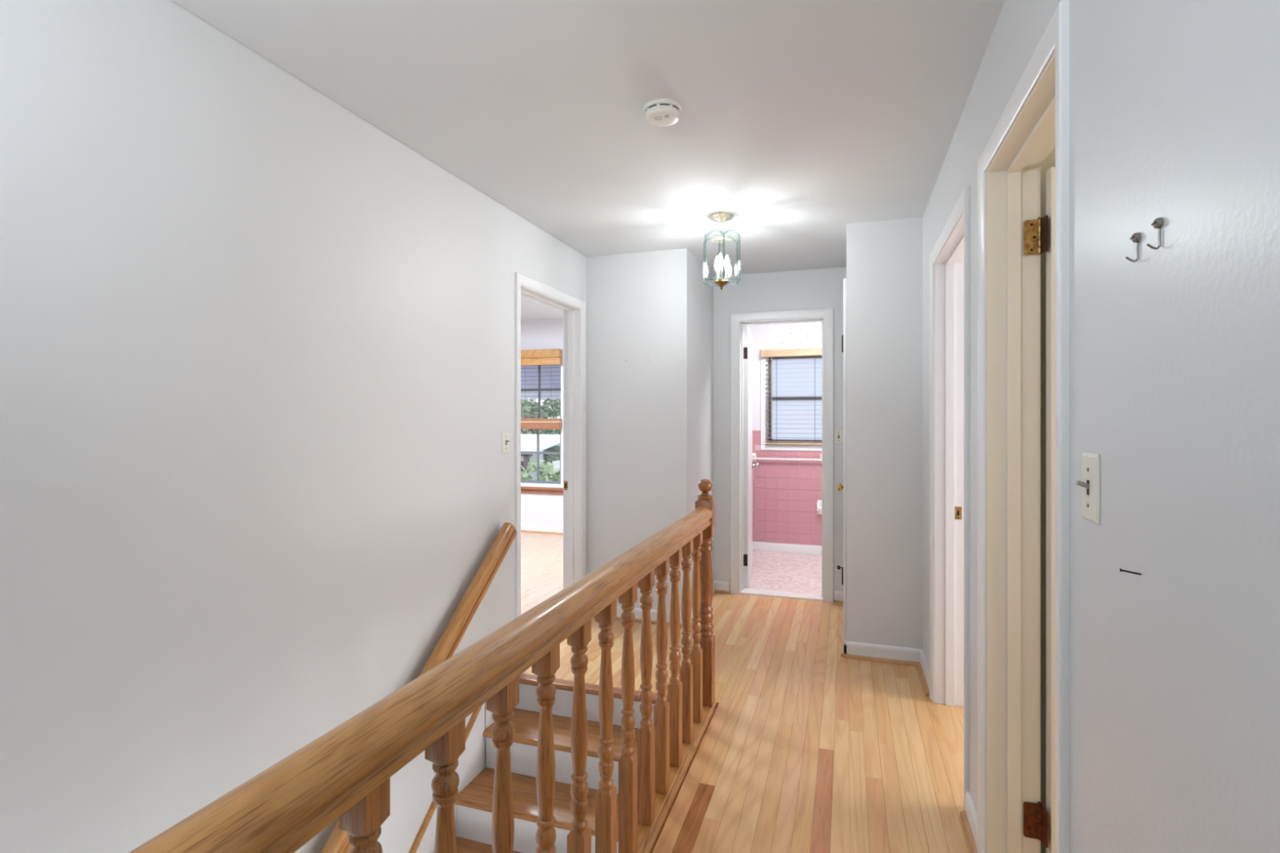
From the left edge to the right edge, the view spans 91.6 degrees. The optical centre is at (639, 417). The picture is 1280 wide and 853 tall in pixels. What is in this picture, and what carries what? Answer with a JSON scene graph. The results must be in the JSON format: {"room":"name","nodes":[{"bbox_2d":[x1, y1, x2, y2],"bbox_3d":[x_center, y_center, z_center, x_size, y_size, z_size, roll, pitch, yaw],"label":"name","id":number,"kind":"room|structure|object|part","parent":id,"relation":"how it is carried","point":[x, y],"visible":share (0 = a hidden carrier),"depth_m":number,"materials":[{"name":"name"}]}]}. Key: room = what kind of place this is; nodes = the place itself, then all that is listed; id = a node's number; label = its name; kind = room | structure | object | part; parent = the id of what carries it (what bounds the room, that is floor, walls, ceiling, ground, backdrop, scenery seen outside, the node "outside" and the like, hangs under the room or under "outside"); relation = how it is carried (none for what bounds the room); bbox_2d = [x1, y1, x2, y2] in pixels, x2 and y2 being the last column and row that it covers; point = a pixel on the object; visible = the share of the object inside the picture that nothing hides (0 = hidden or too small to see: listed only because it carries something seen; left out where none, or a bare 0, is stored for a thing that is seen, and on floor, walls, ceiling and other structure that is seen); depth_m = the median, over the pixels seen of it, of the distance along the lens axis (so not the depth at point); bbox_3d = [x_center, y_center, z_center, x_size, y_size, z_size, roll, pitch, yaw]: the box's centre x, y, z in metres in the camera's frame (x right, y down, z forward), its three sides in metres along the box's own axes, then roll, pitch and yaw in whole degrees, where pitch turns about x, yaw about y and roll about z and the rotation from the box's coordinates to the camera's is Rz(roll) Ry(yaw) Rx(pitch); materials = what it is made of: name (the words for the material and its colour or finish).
{"room":"upstairs hallway","nodes":[
{"label":"upstairs hallway","id":0,"kind":"room"},
{"bbox_2d":[0,0,586,852],"bbox_3d":[-1.250,1.495,1.695,0.120,5.270,7.230,0,0,18],"label":"wall","id":1,"kind":"structure","parent":0,"point":[257,344],"depth_m":1.73,"materials":[{"name":"white paint"}]},
{"bbox_2d":[320,522,516,852],"bbox_3d":[-1.176,1.810,1.583,0.090,2.583,3.289,0,0,18],"label":"stair handrail","id":2,"kind":"object","parent":1,"relation":"attached to","point":[455,628],"visible":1,"depth_m":2.72,"materials":[{"name":"brown wood"}]},
{"bbox_2d":[502,431,509,453],"bbox_3d":[-0.680,0.127,3.186,0.023,0.114,0.070,0,0,18],"label":"light switch","id":3,"kind":"object","parent":1,"relation":"attached to","point":[505,435],"visible":1,"depth_m":3.18,"materials":[{"name":"white plastic"}]},
{"bbox_2d":[515,271,586,617],"bbox_3d":[-0.574,0.281,3.733,0.152,2.097,0.909,0,0,18],"label":"door","id":4,"kind":"structure","parent":1,"relation":"in","point":[574,309],"depth_m":4.10,"materials":[{"name":"white paint"}]},
{"bbox_3d":[-0.638,0.281,3.754,0.016,2.097,0.909,0,0,18],"label":"casing","id":5,"kind":"part","parent":4,"relation":"part of","materials":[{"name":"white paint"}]},
{"bbox_3d":[-0.492,0.450,4.123,0.028,0.060,0.001,0,0,18],"label":"strike plate","id":6,"kind":"part","parent":4,"relation":"part of","materials":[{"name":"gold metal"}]},
{"bbox_2d":[520,319,563,526],"bbox_3d":[-1.255,0.090,7.301,3.420,2.520,0.130,0,0,18],"label":"wall","id":7,"kind":"structure","parent":0,"point":[541,509],"depth_m":7.19,"materials":[{"name":"white paint"}]},
{"bbox_2d":[520,364,560,399],"bbox_3d":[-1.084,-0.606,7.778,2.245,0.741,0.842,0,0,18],"label":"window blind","id":8,"kind":"object","parent":7,"relation":"attached to","point":[532,378],"visible":0.13,"depth_m":8.11,"materials":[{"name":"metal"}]},
{"bbox_2d":[520,353,563,494],"bbox_3d":[-1.302,0.072,7.288,0.980,1.605,0.165,0,0,18],"label":"window","id":9,"kind":"structure","parent":7,"relation":"in","point":[538,486],"depth_m":7.21,"materials":[{"name":"white paint"}]},
{"bbox_3d":[-1.283,0.033,7.329,0.850,1.465,0.065,0,0,18],"label":"sash","id":10,"kind":"part","parent":9,"relation":"part of","materials":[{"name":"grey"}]},
{"bbox_2d":[520,348,561,429],"bbox_3d":[-1.361,-0.324,7.217,0.972,0.912,0.073,0,0,18],"label":"window blind","id":11,"kind":"object","parent":9,"relation":"attached to","point":[533,357],"visible":0.52,"depth_m":7.12,"materials":[{"name":"brown wood"}]},
{"bbox_3d":[-1.325,-0.285,7.186,0.002,0.650,0.002,0,0,18],"label":"ladder cord","id":12,"kind":"part","parent":11,"relation":"part of","materials":[{"name":"white fabric"}]},
{"bbox_3d":[-1.322,0.049,7.213,0.888,0.018,0.052,0,0,18],"label":"spacer rail","id":13,"kind":"part","parent":11,"relation":"part of","materials":[{"name":"beige wood"}]},
{"bbox_3d":[-1.323,0.096,7.212,0.888,0.072,0.058,0,0,18],"label":"rail","id":14,"kind":"part","parent":11,"relation":"part of","materials":[{"name":"red wood"}]},
{"bbox_3d":[-1.317,0.838,7.240,0.980,0.075,0.065,0,0,18],"label":"sill","id":15,"kind":"part","parent":9,"relation":"part of","materials":[{"name":"red wood"}]},
{"bbox_2d":[520,524,563,534],"bbox_3d":[-1.337,1.288,7.244,3.300,0.085,0.030,0,0,18],"label":"baseboard","id":16,"kind":"structure","parent":7,"relation":"attached to","point":[524,528],"depth_m":7.17,"materials":[{"name":"white paint"}]},
{"bbox_3d":[-1.339,1.321,7.239,3.300,0.018,0.018,0,0,18],"label":"shoe moulding","id":17,"kind":"part","parent":16,"relation":"part of","materials":[{"name":"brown wood"}]},
{"bbox_2d":[520,294,563,320],"bbox_3d":[-2.057,-1.160,4.949,3.580,0.060,5.100,0,0,18],"label":"ceiling","id":18,"kind":"structure","parent":0,"point":[531,309],"depth_m":6.62,"materials":[{"name":"white paint"}]},
{"bbox_2d":[172,0,1004,276],"bbox_3d":[-0.241,-1.130,1.291,2.050,0.100,7.100,0,0,18],"label":"ceiling","id":19,"kind":"structure","parent":0,"point":[800,122],"depth_m":2.10,"materials":[{"name":"white paint"}]},
{"bbox_2d":[642,98,682,126],"bbox_3d":[0.079,-1.059,2.176,0.139,0.042,0.139,0,0,18],"label":"smoke detector","id":20,"kind":"object","parent":19,"relation":"attached to","point":[660,112],"visible":1,"depth_m":2.14,"materials":[{"name":"white plastic"}]},
{"bbox_3d":[0.079,-1.074,2.176,0.139,0.012,0.139,0,0,18],"label":"plate","id":21,"kind":"part","parent":20,"relation":"part of","materials":[{"name":"white plastic"}]},
{"bbox_2d":[702,212,740,289],"bbox_3d":[0.437,-0.881,3.334,0.209,0.398,0.205,0,0,18],"label":"lantern","id":22,"kind":"object","parent":19,"relation":"hanging from","point":[721,217],"visible":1,"depth_m":3.32,"materials":[{"name":"gold metal"}]},
{"bbox_3d":[0.417,-0.832,3.357,0.029,0.083,0.028,0,0,18],"label":"bulb","id":23,"kind":"part","parent":22,"relation":"part of","materials":[{"name":"white glass"}]},
{"bbox_3d":[0.427,-0.832,3.306,0.029,0.083,0.028,0,0,18],"label":"bulb","id":24,"kind":"part","parent":22,"relation":"part of","materials":[{"name":"white glass"}]},
{"bbox_3d":[0.437,-0.952,3.334,0.108,0.012,0.108,0,0,18],"label":"plate","id":25,"kind":"part","parent":22,"relation":"part of","materials":[{"name":"white metal"}]},
{"bbox_3d":[0.437,-0.850,3.334,0.032,0.244,0.031,0,0,18],"label":"stem","id":26,"kind":"part","parent":22,"relation":"part of","materials":[{"name":"gold metal"}]},
{"bbox_3d":[0.466,-0.832,3.339,0.029,0.083,0.028,0,0,18],"label":"bulb","id":27,"kind":"part","parent":22,"relation":"part of","materials":[{"name":"white glass"}]},
{"bbox_2d":[586,248,713,612],"bbox_3d":[0.122,0.110,4.537,0.695,2.480,0.971,0,0,18],"label":"wall","id":28,"kind":"structure","parent":0,"point":[650,314],"depth_m":4.09,"materials":[{"name":"white paint"}]},
{"bbox_2d":[592,580,716,627],"bbox_3d":[0.111,1.288,4.457,0.724,0.085,0.870,0,0,18],"label":"baseboard","id":29,"kind":"structure","parent":28,"relation":"attached to","point":[637,611],"depth_m":4.05,"materials":[{"name":"white paint"}]},
{"bbox_2d":[520,532,970,852],"bbox_3d":[-0.351,1.360,2.276,8.500,0.060,8.900,0,0,18],"label":"floor","id":30,"kind":"structure","parent":0,"point":[804,746],"depth_m":2.56,"materials":[{"name":"brown wood"}]},
{"bbox_2d":[128,478,716,852],"bbox_3d":[-0.149,0.815,1.509,0.087,1.066,2.958,0,0,18],"label":"guard railing","id":31,"kind":"object","parent":30,"relation":"on","point":[344,774],"visible":1,"depth_m":1.33,"materials":[{"name":"brown wood"}]},
{"bbox_3d":[-0.164,1.332,1.474,0.068,0.032,2.883,0,0,18],"label":"shoe rail","id":32,"kind":"part","parent":31,"relation":"part of","materials":[{"name":"brown wood"}]},
{"bbox_3d":[0.301,0.852,2.877,0.077,0.957,0.077,0,0,18],"label":"newel post","id":33,"kind":"part","parent":31,"relation":"part of","materials":[{"name":"brown wood"}]},
{"bbox_2d":[713,266,846,602],"bbox_3d":[1.042,0.110,4.675,0.966,2.480,0.130,0,0,18],"label":"wall","id":34,"kind":"structure","parent":0,"point":[821,288],"depth_m":4.67,"materials":[{"name":"white paint"}]},
{"bbox_2d":[714,580,843,604],"bbox_3d":[1.016,1.288,4.599,0.966,0.085,0.030,0,0,18],"label":"baseboard","id":35,"kind":"structure","parent":34,"relation":"attached to","point":[721,587],"depth_m":4.72,"materials":[{"name":"white paint"}]},
{"bbox_3d":[1.015,1.321,4.593,0.966,0.018,0.018,0,0,18],"label":"shoe moulding","id":36,"kind":"part","parent":35,"relation":"part of","materials":[{"name":"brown wood"}]},
{"bbox_2d":[740,587,822,600],"bbox_3d":[1.062,1.333,4.668,0.603,0.030,0.130,0,0,18],"label":"threshold","id":37,"kind":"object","parent":34,"relation":"attached to","point":[745,591],"depth_m":4.65,"materials":[{"name":"white stone"}]},
{"bbox_2d":[730,307,833,602],"bbox_3d":[1.139,0.269,4.950,0.778,2.121,0.746,0,0,18],"label":"door","id":38,"kind":"structure","parent":34,"relation":"in","point":[742,465],"depth_m":4.70,"materials":[{"name":"white paint"}]},
{"bbox_2d":[833,428,843,444],"bbox_3d":[1.427,0.135,4.466,0.070,0.114,0.023,0,0,18],"label":"light switch","id":39,"kind":"object","parent":34,"relation":"attached to","point":[837,433],"visible":0.97,"depth_m":4.47,"materials":[{"name":"white plastic"}]},
{"bbox_2d":[743,321,822,555],"bbox_3d":[1.725,0.115,6.121,1.820,2.470,0.154,0,0,18],"label":"wall","id":40,"kind":"structure","parent":0,"point":[786,494],"depth_m":6.15,"materials":[{"name":"pink tile"}]},
{"bbox_2d":[752,453,822,463],"bbox_3d":[1.447,0.400,6.109,0.744,0.090,0.052,0,0,18],"label":"towel bar","id":41,"kind":"object","parent":40,"relation":"attached to","point":[754,458],"visible":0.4,"depth_m":6.10,"materials":[{"name":"white ceramic"}]},
{"bbox_2d":[760,347,822,451],"bbox_3d":[1.684,-0.178,6.122,0.968,1.003,0.138,0,0,18],"label":"window","id":42,"kind":"structure","parent":40,"relation":"in","point":[796,384],"depth_m":6.20,"materials":[{"name":"white paint"}]},
{"bbox_2d":[760,347,822,444],"bbox_3d":[1.655,-0.202,6.037,0.950,0.932,0.072,0,0,18],"label":"window blind","id":43,"kind":"object","parent":42,"relation":"attached to","point":[776,353],"visible":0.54,"depth_m":6.08,"materials":[{"name":"beige wood"}]},
{"bbox_3d":[1.357,-0.175,6.173,0.002,0.850,0.002,0,0,18],"label":"ladder cord","id":44,"kind":"part","parent":43,"relation":"part of","materials":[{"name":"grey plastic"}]},
{"bbox_3d":[1.656,0.254,6.041,0.860,0.020,0.034,0,0,18],"label":"rail","id":45,"kind":"part","parent":43,"relation":"part of","materials":[{"name":"beige wood"}]},
{"bbox_3d":[1.704,-0.175,6.058,0.002,0.850,0.002,0,0,18],"label":"ladder cord","id":46,"kind":"part","parent":43,"relation":"part of","materials":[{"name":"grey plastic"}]},
{"bbox_3d":[1.694,0.022,6.152,0.772,0.395,0.004,0,0,18],"label":"pane","id":47,"kind":"part","parent":42,"relation":"part of","materials":[{"name":"clear glass"}]},
{"bbox_3d":[1.694,-0.396,6.152,0.772,0.378,0.004,0,0,18],"label":"pane","id":48,"kind":"part","parent":42,"relation":"part of","materials":[{"name":"clear glass"}]},
{"bbox_2d":[817,500,822,515],"bbox_3d":[1.761,0.870,5.993,0.110,0.140,0.075,0,0,18],"label":"paper holder","id":49,"kind":"object","parent":40,"relation":"attached to","point":[819,502],"visible":0.41,"depth_m":6.02,"materials":[{"name":"white ceramic"}]},
{"bbox_2d":[746,550,822,594],"bbox_3d":[1.472,1.359,5.359,2.020,0.062,1.480,0,0,18],"label":"floor","id":50,"kind":"structure","parent":0,"point":[794,572],"depth_m":5.36,"materials":[{"name":"pink tile"}]},
{"bbox_2d":[846,217,923,648],"bbox_3d":[1.521,0.110,3.965,0.390,2.480,1.175,0,0,18],"label":"wall","id":51,"kind":"structure","parent":0,"point":[885,258],"depth_m":3.40,"materials":[{"name":"white paint"}]},
{"bbox_2d":[836,278,846,651],"bbox_3d":[1.293,0.273,3.930,0.098,2.115,0.895,0,0,18],"label":"door","id":52,"kind":"structure","parent":51,"relation":"in","point":[840,486],"depth_m":3.51,"materials":[{"name":"white paint"}]},
{"bbox_3d":[1.294,0.273,3.930,0.017,2.115,0.895,0,0,18],"label":"casing","id":53,"kind":"part","parent":52,"relation":"part of","materials":[{"name":"white paint"}]},
{"bbox_2d":[840,640,923,666],"bbox_3d":[1.320,1.288,3.408,0.420,0.085,0.050,0,0,18],"label":"baseboard","id":54,"kind":"structure","parent":51,"relation":"attached to","point":[852,650],"depth_m":3.40,"materials":[{"name":"white paint"}]},
{"bbox_3d":[1.320,1.321,3.408,0.420,0.018,0.050,0,0,18],"label":"shoe moulding","id":55,"kind":"part","parent":54,"relation":"part of","materials":[{"name":"brown wood"}]},
{"bbox_2d":[1040,146,1055,852],"bbox_3d":[2.521,0.090,1.534,2.780,2.520,4.300,0,0,18],"label":"wall","id":56,"kind":"structure","parent":0,"point":[1050,162],"depth_m":1.89,"materials":[{"name":"beige paint"}]},
{"bbox_2d":[923,0,1279,852],"bbox_3d":[0.814,0.110,1.010,0.130,2.480,7.230,0,0,18],"label":"wall","id":57,"kind":"structure","parent":0,"point":[1175,104],"depth_m":0.80,"materials":[{"name":"white paint"}]},
{"bbox_2d":[917,649,977,852],"bbox_3d":[0.553,1.288,0.477,0.030,0.085,6.055,0,0,18],"label":"baseboard","id":58,"kind":"structure","parent":57,"relation":"attached to","point":[969,816],"depth_m":2.02,"materials":[{"name":"white paint"}]},
{"bbox_2d":[928,186,969,810],"bbox_3d":[1.307,0.279,2.496,0.162,2.102,0.932,0,0,18],"label":"door","id":59,"kind":"structure","parent":57,"relation":"in","point":[949,258],"depth_m":2.88,"materials":[{"name":"white paint"}]},
{"bbox_3d":[1.469,0.440,2.873,0.028,0.060,0.001,0,0,18],"label":"strike plate","id":60,"kind":"part","parent":59,"relation":"part of","materials":[{"name":"gold metal"}]},
{"bbox_2d":[977,0,1069,852],"bbox_3d":[1.280,0.279,1.393,0.804,2.102,0.774,0,0,18],"label":"door","id":61,"kind":"structure","parent":57,"relation":"in","point":[1012,233],"depth_m":1.78,"materials":[{"name":"white paint"}]},
{"bbox_3d":[1.042,0.279,1.466,0.016,2.102,0.763,0,0,18],"label":"casing","id":62,"kind":"part","parent":61,"relation":"part of","materials":[{"name":"white paint"}]},
{"bbox_2d":[1075,452,1100,524],"bbox_3d":[0.745,0.117,1.044,0.023,0.114,0.070,0,0,18],"label":"light switch","id":63,"kind":"object","parent":57,"relation":"attached to","point":[1090,483],"visible":1,"depth_m":1.03,"materials":[{"name":"white plastic"}]},
{"bbox_2d":[1120,568,1141,575],"bbox_3d":[0.690,0.216,0.873,0.028,0.008,0.005,0,0,24],"label":"nail","id":64,"kind":"object","parent":57,"relation":"attached to","point":[1121,569],"visible":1,"depth_m":0.87,"materials":[{"name":"black metal"}]},
{"bbox_2d":[1125,232,1140,262],"bbox_3d":[0.693,-0.239,0.876,0.016,0.042,0.014,0,0,18],"label":"wall hook","id":65,"kind":"object","parent":57,"relation":"attached to","point":[1135,237],"visible":1,"depth_m":0.87,"materials":[{"name":"silver metal"}]},
{"bbox_2d":[1146,217,1163,249],"bbox_3d":[0.672,-0.240,0.815,0.016,0.042,0.014,0,0,18],"label":"wall hook","id":66,"kind":"object","parent":57,"relation":"attached to","point":[1157,223],"visible":1,"depth_m":0.81,"materials":[{"name":"silver metal"}]},
{"bbox_3d":[-1.034,4.180,0.559,1.005,0.100,5.210,0,0,18],"label":"floor","id":67,"kind":"structure","parent":0,"visible":0},
{"bbox_2d":[408,673,667,852],"bbox_3d":[-0.733,2.770,1.466,1.004,2.940,3.422,0,0,18],"label":"staircase","id":68,"kind":"structure","parent":67,"relation":"on","point":[473,806],"depth_m":2.85,"materials":[{"name":"brown wood"}]},
{"bbox_3d":[-1.238,2.560,1.501,0.024,2.520,3.170,0,0,18],"label":"cap moulding","id":69,"kind":"part","parent":68,"relation":"part of","materials":[{"name":"brown wood"}]},
{"label":"outside","id":70,"kind":"structure","parent":0,"visible":0},
{"bbox_2d":[542,448,559,477],"bbox_3d":[5.856,4.380,49.419,100.000,0.100,82.500,0,0,18],"label":"ground","id":71,"kind":"structure","parent":70,"point":[556,464],"depth_m":57.13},
{"bbox_2d":[520,398,536,434],"bbox_3d":[-7.636,1.218,39.604,3.714,6.224,3.660,0,0,18],"label":"tree","id":72,"kind":"object","parent":71,"relation":"on","point":[526,431],"visible":0.06,"depth_m":38.70,"materials":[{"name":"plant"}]},
{"bbox_2d":[520,433,559,479],"bbox_3d":[-7.606,2.430,22.172,11.600,3.800,5.700,0,0,18],"label":"house","id":73,"kind":"structure","parent":71,"relation":"on","point":[528,442],"depth_m":19.22,"materials":[{"name":"white metal"}]},
{"bbox_3d":[-3.989,1.930,20.214,0.740,1.040,0.020,0,0,18],"label":"pane","id":74,"kind":"part","parent":73,"relation":"part of","materials":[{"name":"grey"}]},
{"bbox_3d":[-3.262,2.660,17.960,0.140,3.340,0.140,0,0,18],"label":"post","id":75,"kind":"part","parent":73,"relation":"part of","materials":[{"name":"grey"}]},
{"bbox_2d":[520,458,559,480],"bbox_3d":[-1.680,2.631,14.600,1.688,3.398,2.031,0,0,38],"label":"tree","id":76,"kind":"object","parent":71,"relation":"on","point":[531,467],"visible":0.04,"depth_m":14.33,"materials":[{"name":"plant"}]},
{"bbox_2d":[520,397,560,464],"bbox_3d":[-4.584,1.608,29.026,3.165,5.445,2.782,0,0,18],"label":"tree","id":77,"kind":"object","parent":71,"relation":"on","point":[533,411],"visible":0.32,"depth_m":28.91,"materials":[{"name":"green plant"}]},
{"bbox_2d":[541,399,560,462],"bbox_3d":[-3.881,1.557,34.563,2.806,5.546,3.140,0,0,18],"label":"tree","id":78,"kind":"object","parent":71,"relation":"on","point":[555,459],"visible":0.02,"depth_m":34.03,"materials":[{"name":"green plant"}]}
]}

